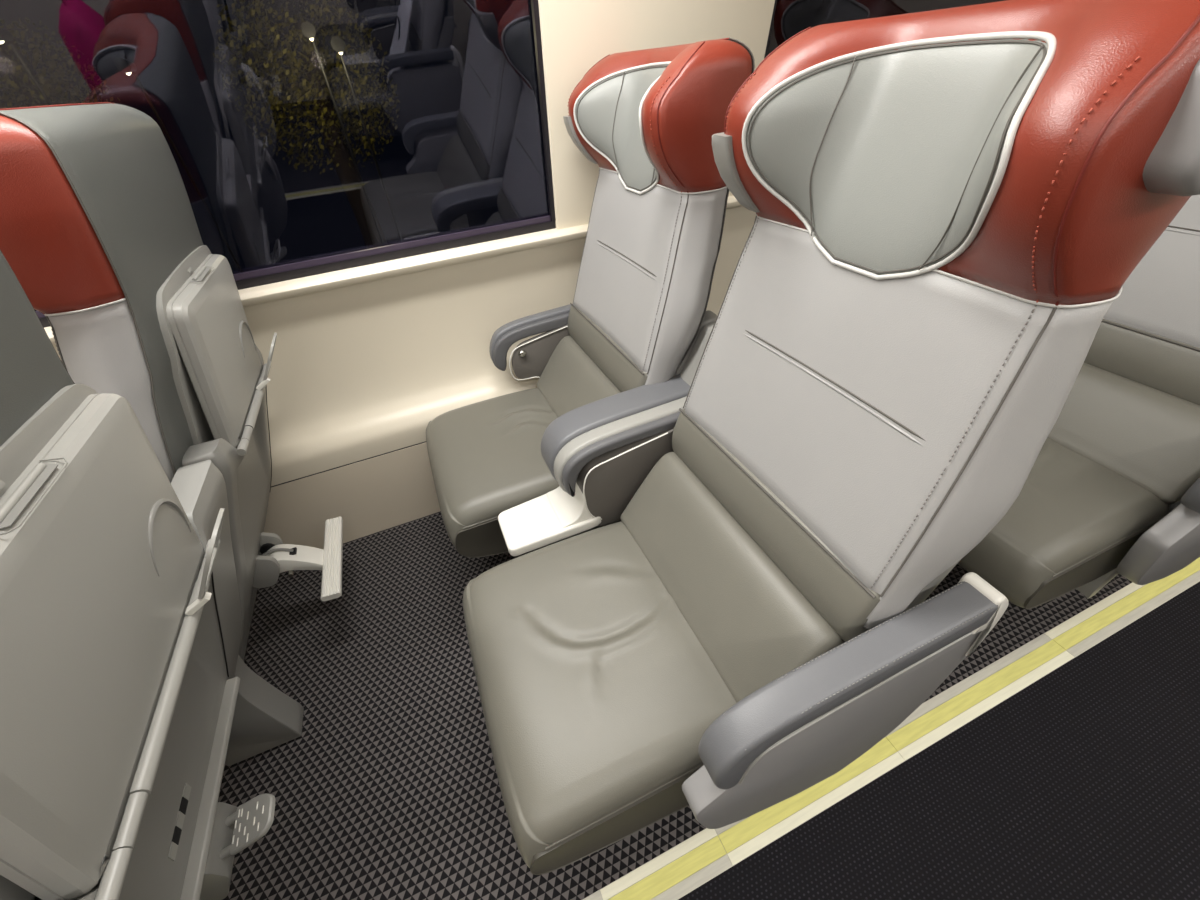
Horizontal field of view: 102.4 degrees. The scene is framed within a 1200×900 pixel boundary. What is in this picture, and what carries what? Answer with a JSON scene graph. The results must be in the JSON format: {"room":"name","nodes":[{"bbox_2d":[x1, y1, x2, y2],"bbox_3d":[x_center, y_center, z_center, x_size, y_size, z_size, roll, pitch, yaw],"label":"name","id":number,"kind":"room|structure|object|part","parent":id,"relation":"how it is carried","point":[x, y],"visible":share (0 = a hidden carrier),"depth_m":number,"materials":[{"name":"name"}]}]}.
{"room":"train carriage","nodes":[
{"label":"train carriage","id":0,"kind":"room"},
{"bbox_2d":[264,442,439,548],"bbox_3d":[-0.488,0.049,1.831,7.200,0.322,0.050,-18,40,-15],"label":"wall","id":1,"kind":"structure","parent":0,"point":[379,493],"depth_m":1.69,"materials":[{"name":"beige plastic"}]},
{"bbox_2d":[271,441,425,486],"bbox_3d":[-0.501,-0.078,1.727,7.200,0.006,0.043,-18,40,-15],"label":"trim","id":2,"kind":"structure","parent":1,"relation":"attached to","point":[425,441],"depth_m":1.61,"materials":[{"name":"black plastic"}]},
{"bbox_2d":[44,195,755,485],"bbox_3d":[-0.541,-0.332,1.573,7.200,0.587,0.130,-18,40,-15],"label":"wall","id":3,"kind":"structure","parent":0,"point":[365,357],"depth_m":1.54,"materials":[{"name":"beige plastic"}]},
{"bbox_2d":[0,102,342,660],"bbox_3d":[-1.133,0.024,1.072,0.868,1.224,0.615,-16,40,-13],"label":"seat","id":4,"kind":"object","parent":3,"relation":"attached to","point":[99,231],"visible":0.49,"depth_m":0.81,"materials":[{"name":"leather"}]},
{"bbox_3d":[-0.899,-0.150,1.030,0.250,0.460,0.588,-18,40,-15],"label":"backrest","id":5,"kind":"part","parent":4,"relation":"part of","materials":[{"name":"grey leather"}]},
{"bbox_2d":[156,245,270,455],"bbox_3d":[-0.830,-0.226,1.026,0.139,0.332,0.412,-18,40,-15],"label":"tray","id":6,"kind":"object","parent":4,"relation":"on","point":[219,379],"depth_m":0.94,"materials":[{"name":"grey plastic"}]},
{"bbox_2d":[256,333,276,389],"bbox_3d":[-0.811,-0.223,1.177,0.082,0.104,0.107,-18,40,-15],"label":"cup holder","id":7,"kind":"object","parent":4,"relation":"on","point":[262,379],"depth_m":1.18,"materials":[{"name":"grey plastic"}]},
{"bbox_3d":[-0.880,0.320,1.404,0.142,0.104,0.066,-18,40,-15],"label":"footrest arm","id":8,"kind":"part","parent":4,"relation":"part of","materials":[{"name":"white plastic"}]},
{"bbox_2d":[34,0,555,327],"bbox_3d":[-1.209,-0.637,0.897,2.312,0.850,0.176,-18,40,-15],"label":"window","id":9,"kind":"structure","parent":3,"relation":"attached to","point":[280,273],"depth_m":1.35,"materials":[{"name":"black glass"}]},
{"bbox_3d":[-1.206,-0.372,1.196,2.290,0.015,0.014,-18,40,-15],"label":"trim","id":10,"kind":"part","parent":9,"relation":"part of","materials":[{"name":"beige plastic"}]},
{"bbox_3d":[-1.204,-0.357,1.209,2.312,0.024,0.019,-18,40,-15],"label":"frame","id":11,"kind":"part","parent":9,"relation":"part of","materials":[{"name":"beige plastic"}]},
{"bbox_3d":[-0.151,-0.986,1.181,0.012,0.815,0.166,-18,40,-15],"label":"frame","id":12,"kind":"part","parent":9,"relation":"part of","materials":[{"name":"black rubber"}]},
{"bbox_2d":[426,38,754,557],"bbox_3d":[-0.131,-0.302,1.348,0.868,1.224,0.615,-16,40,-13],"label":"seat","id":13,"kind":"object","parent":3,"relation":"attached to","point":[648,119],"visible":0.82,"depth_m":1.21,"materials":[{"name":"beige leather"}]},
{"bbox_2d":[455,518,508,557],"bbox_3d":[-0.188,0.213,1.323,0.403,0.162,0.018,-18,40,-15],"label":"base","id":14,"kind":"object","parent":13,"relation":"on","point":[484,537],"depth_m":1.26,"materials":[{"name":"grey plastic"}]},
{"bbox_2d":[426,388,558,549],"bbox_3d":[-0.270,0.043,1.501,0.475,0.236,0.524,-18,40,-15],"label":"seat cushion","id":15,"kind":"object","parent":13,"relation":"on","point":[486,460],"depth_m":1.35,"materials":[{"name":"beige leather"}]},
{"bbox_3d":[-0.200,-0.310,1.625,0.219,0.179,0.004,-18,40,-15],"label":"armrest trim","id":16,"kind":"part","parent":13,"relation":"part of","materials":[{"name":"white plastic"}]},
{"bbox_3d":[-0.184,-0.310,1.648,0.237,0.218,0.018,-18,40,-15],"label":"armrest panel","id":17,"kind":"part","parent":13,"relation":"part of","materials":[{"name":"grey plastic"}]},
{"bbox_2d":[536,336,620,417],"bbox_3d":[-0.055,-0.159,1.461,0.162,0.177,0.516,-18,40,-15],"label":"lumbar cushion","id":18,"kind":"object","parent":13,"relation":"on","point":[570,378],"depth_m":1.51,"materials":[{"name":"beige leather"}]},
{"bbox_2d":[563,115,597,163],"bbox_3d":[-0.042,-0.828,1.286,0.100,0.112,0.060,-18,40,-15],"label":"handle","id":19,"kind":"object","parent":13,"relation":"on","point":[572,130],"depth_m":1.26,"materials":[{"name":"grey plastic"}]},
{"bbox_3d":[0.082,-0.729,1.107,0.152,0.237,0.368,-18,40,-15],"label":"headrest panel","id":20,"kind":"part","parent":13,"relation":"part of","materials":[{"name":"grey leather"}]},
{"bbox_3d":[0.103,-0.476,1.306,0.250,0.460,0.588,-18,40,-15],"label":"backrest","id":21,"kind":"part","parent":13,"relation":"part of","materials":[{"name":"grey leather"}]},
{"bbox_2d":[764,0,1005,58],"bbox_3d":[1.466,-1.508,1.634,2.172,0.850,0.176,-18,40,-15],"label":"window","id":22,"kind":"structure","parent":3,"relation":"attached to","point":[789,17],"depth_m":1.41,"materials":[{"name":"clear glass"}]},
{"bbox_3d":[0.473,-1.189,1.353,0.012,0.815,0.166,-18,40,-15],"label":"frame","id":23,"kind":"part","parent":22,"relation":"part of","materials":[{"name":"black rubber"}]},
{"bbox_2d":[538,0,774,228],"bbox_3d":[0.157,-1.088,1.281,0.666,0.851,0.213,-18,40,-15],"label":"pillar","id":24,"kind":"structure","parent":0,"point":[576,35],"depth_m":1.24,"materials":[{"name":"beige plastic"}]},
{"bbox_2d":[218,511,1131,899],"bbox_3d":[-0.260,0.500,1.536,7.200,0.050,1.460,-18,40,-15],"label":"floor","id":25,"kind":"structure","parent":0,"point":[389,788],"depth_m":1.22,"materials":[{"name":"carpet"}]},
{"bbox_2d":[0,250,303,899],"bbox_3d":[-0.869,0.429,0.607,0.868,1.318,0.772,-18,40,-15],"label":"seat","id":26,"kind":"object","parent":25,"relation":"on","point":[127,692],"visible":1,"depth_m":0.51,"materials":[{"name":"plastic"}]},
{"bbox_2d":[0,383,220,899],"bbox_3d":[-0.561,0.162,0.506,0.139,0.332,0.472,-18,40,-15],"label":"tray","id":27,"kind":"object","parent":26,"relation":"on","point":[105,574],"depth_m":0.47,"materials":[{"name":"grey plastic"}]},
{"bbox_2d":[185,508,224,614],"bbox_3d":[-0.553,0.148,0.680,0.082,0.104,0.107,-18,40,-15],"label":"cup holder","id":28,"kind":"object","parent":26,"relation":"on","point":[199,566],"depth_m":0.69,"materials":[{"name":"grey plastic"}]},
{"bbox_2d":[180,677,239,899],"bbox_3d":[-0.657,0.593,0.778,0.070,0.020,0.466,-18,40,-15],"label":"frame","id":29,"kind":"object","parent":26,"relation":"attached to","point":[196,853],"depth_m":0.79,"materials":[{"name":"grey plastic"}]},
{"bbox_3d":[-0.646,0.694,0.828,0.047,0.028,0.015,-18,40,-15],"label":"footrest arm","id":30,"kind":"part","parent":26,"relation":"part of","materials":[{"name":"grey plastic"}]},
{"bbox_3d":[-0.666,0.666,0.866,0.047,0.028,0.015,-18,40,-15],"label":"footrest arm","id":31,"kind":"part","parent":26,"relation":"part of","materials":[{"name":"grey plastic"}]},
{"bbox_2d":[463,0,1199,874],"bbox_3d":[0.133,0.102,0.883,0.868,1.318,0.772,-18,40,-15],"label":"seat","id":32,"kind":"object","parent":25,"relation":"on","point":[721,608],"visible":1,"depth_m":0.67,"materials":[{"name":"beige leather"}]},
{"bbox_2d":[498,494,600,555],"bbox_3d":[-0.120,0.163,1.194,0.250,0.029,0.151,-18,40,-15],"label":"tray","id":33,"kind":"object","parent":32,"relation":"on","point":[546,519],"depth_m":1.15,"materials":[{"name":"white plastic"}]},
{"bbox_2d":[463,521,736,867],"bbox_3d":[-0.002,0.429,0.986,0.475,0.235,0.524,-18,40,-15],"label":"seat cushion","id":34,"kind":"object","parent":32,"relation":"on","point":[600,684],"depth_m":0.84,"materials":[{"name":"beige leather"}]},
{"bbox_2d":[530,766,701,874],"bbox_3d":[0.080,0.599,0.807,0.403,0.162,0.018,-18,40,-15],"label":"cushion","id":35,"kind":"object","parent":32,"relation":"on","point":[668,798],"depth_m":0.76,"materials":[{"name":"beige leather"}]},
{"bbox_3d":[0.054,0.044,1.190,0.244,0.239,0.129,-18,40,-15],"label":"armrest panel","id":36,"kind":"part","parent":32,"relation":"part of","materials":[{"name":"grey plastic"}]},
{"bbox_3d":[0.062,0.070,1.127,0.217,0.199,0.004,-18,40,-15],"label":"armrest trim","id":37,"kind":"part","parent":32,"relation":"part of","materials":[{"name":"white plastic"}]},
{"bbox_2d":[620,452,844,701],"bbox_3d":[0.212,0.227,0.945,0.162,0.177,0.516,-18,40,-15],"label":"lumbar cushion","id":38,"kind":"object","parent":32,"relation":"on","point":[750,623],"depth_m":0.88,"materials":[{"name":"beige leather"}]},
{"bbox_2d":[712,132,759,211],"bbox_3d":[0.226,-0.443,0.770,0.100,0.112,0.060,-18,40,-15],"label":"handle","id":39,"kind":"object","parent":32,"relation":"on","point":[726,146],"depth_m":0.74,"materials":[{"name":"grey plastic"}]},
{"bbox_3d":[0.374,0.473,0.804,0.522,0.406,0.044,-18,40,-15],"label":"armrest panel","id":40,"kind":"part","parent":32,"relation":"part of","materials":[{"name":"grey plastic"}]},
{"bbox_3d":[0.395,0.359,0.698,0.446,0.108,0.004,-18,40,-15],"label":"armrest trim","id":41,"kind":"part","parent":32,"relation":"part of","materials":[{"name":"grey plastic"}]},
{"bbox_3d":[0.349,-0.343,0.591,0.152,0.237,0.368,-18,40,-15],"label":"headrest panel","id":42,"kind":"part","parent":32,"relation":"part of","materials":[{"name":"grey leather"}]},
{"bbox_3d":[0.371,-0.091,0.790,0.250,0.460,0.588,-18,40,-15],"label":"backrest","id":43,"kind":"part","parent":32,"relation":"part of","materials":[{"name":"grey leather"}]},
{"bbox_3d":[0.502,-0.265,0.371,0.163,0.107,0.043,-18,40,-15],"label":"grab handle","id":44,"kind":"part","parent":32,"relation":"part of","materials":[{"name":"grey plastic"}]},
{"bbox_2d":[582,557,1199,899],"bbox_3d":[0.034,0.923,0.968,7.200,0.052,0.076,-18,40,-15],"label":"trim","id":45,"kind":"structure","parent":25,"relation":"attached to","point":[683,868],"depth_m":1.13,"materials":[{"name":"yellow plastic"}]},
{"bbox_2d":[957,195,1199,608],"bbox_3d":[1.136,-0.224,1.160,0.868,1.318,0.772,-18,40,-15],"label":"seat","id":46,"kind":"object","parent":25,"relation":"on","point":[1112,489],"visible":0.32,"depth_m":1.08,"materials":[{"name":"leather"}]},
{"bbox_2d":[957,438,1168,607],"bbox_3d":[1.001,0.103,1.262,0.475,0.235,0.524,-18,40,-15],"label":"seat cushion","id":47,"kind":"object","parent":46,"relation":"on","point":[1080,508],"depth_m":1.05,"materials":[{"name":"beige leather"}]},
{"bbox_2d":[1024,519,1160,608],"bbox_3d":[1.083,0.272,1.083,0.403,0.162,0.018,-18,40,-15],"label":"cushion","id":48,"kind":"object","parent":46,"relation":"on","point":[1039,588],"depth_m":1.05,"materials":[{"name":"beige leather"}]},
{"bbox_2d":[1047,363,1199,503],"bbox_3d":[1.215,-0.100,1.221,0.162,0.177,0.516,-18,40,-15],"label":"lumbar cushion","id":49,"kind":"object","parent":46,"relation":"on","point":[1143,432],"depth_m":1.12,"materials":[{"name":"beige leather"}]},
{"bbox_3d":[1.373,-0.417,1.066,0.250,0.460,0.588,-18,40,-15],"label":"backrest","id":50,"kind":"part","parent":46,"relation":"part of","materials":[{"name":"grey leather"}]},
{"bbox_3d":[1.376,0.147,1.080,0.522,0.406,0.044,-18,40,-15],"label":"armrest panel","id":51,"kind":"part","parent":46,"relation":"part of","materials":[{"name":"grey plastic"}]},
{"bbox_2d":[678,582,1199,899],"bbox_3d":[0.184,1.140,0.680,7.200,0.049,0.705,-18,40,-15],"label":"floor","id":52,"kind":"structure","parent":0,"point":[1083,783],"depth_m":1.03,"materials":[{"name":"black carpet"}]},
{"label":"outside","id":53,"kind":"structure","parent":0,"visible":0},
{"bbox_2d":[331,36,402,242],"bbox_3d":[-1.908,-2.127,4.491,0.095,2.622,0.200,-18,40,-15],"label":"street lamp","id":54,"kind":"object","parent":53,"point":[337,43],"visible":0.88,"depth_m":4.02,"materials":[{"name":"grey metal"}]},
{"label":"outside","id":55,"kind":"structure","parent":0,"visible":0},
{"bbox_2d":[114,57,242,272],"bbox_3d":[-3.602,-2.022,4.569,0.095,2.637,0.200,-18,40,-15],"label":"street lamp","id":56,"kind":"object","parent":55,"point":[123,65],"visible":0.88,"depth_m":4.09,"materials":[{"name":"grey metal"}]},
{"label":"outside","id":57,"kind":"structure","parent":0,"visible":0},
{"bbox_2d":[0,28,51,104],"bbox_3d":[-4.209,-1.916,4.333,0.095,2.867,0.200,-18,40,-15],"label":"street lamp","id":58,"kind":"object","parent":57,"point":[5,35],"visible":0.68,"depth_m":3.60,"materials":[{"name":"grey metal"}]},
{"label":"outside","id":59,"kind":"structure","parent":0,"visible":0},
{"bbox_2d":[213,0,400,248],"bbox_3d":[-2.674,-2.862,5.134,1.494,3.107,1.508,-18,40,-15],"label":"tree","id":60,"kind":"object","parent":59,"point":[318,93],"visible":0.93,"depth_m":4.54,"materials":[{"name":"green plant"}]},
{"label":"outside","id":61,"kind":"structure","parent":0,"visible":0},
{"bbox_2d":[0,17,119,108],"bbox_3d":[-4.819,-2.263,4.735,1.202,3.022,1.205,-18,40,-15],"label":"tree","id":62,"kind":"object","parent":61,"point":[28,91],"visible":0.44,"depth_m":4.05,"materials":[{"name":"green plant"}]},
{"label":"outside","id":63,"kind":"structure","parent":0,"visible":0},
{"bbox_2d":[301,21,384,245],"bbox_3d":[-2.087,-2.141,4.455,0.095,2.717,0.200,-18,40,-15],"label":"street lamp","id":64,"kind":"object","parent":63,"point":[307,28],"visible":0.88,"depth_m":3.97,"materials":[{"name":"grey metal"}]}
]}

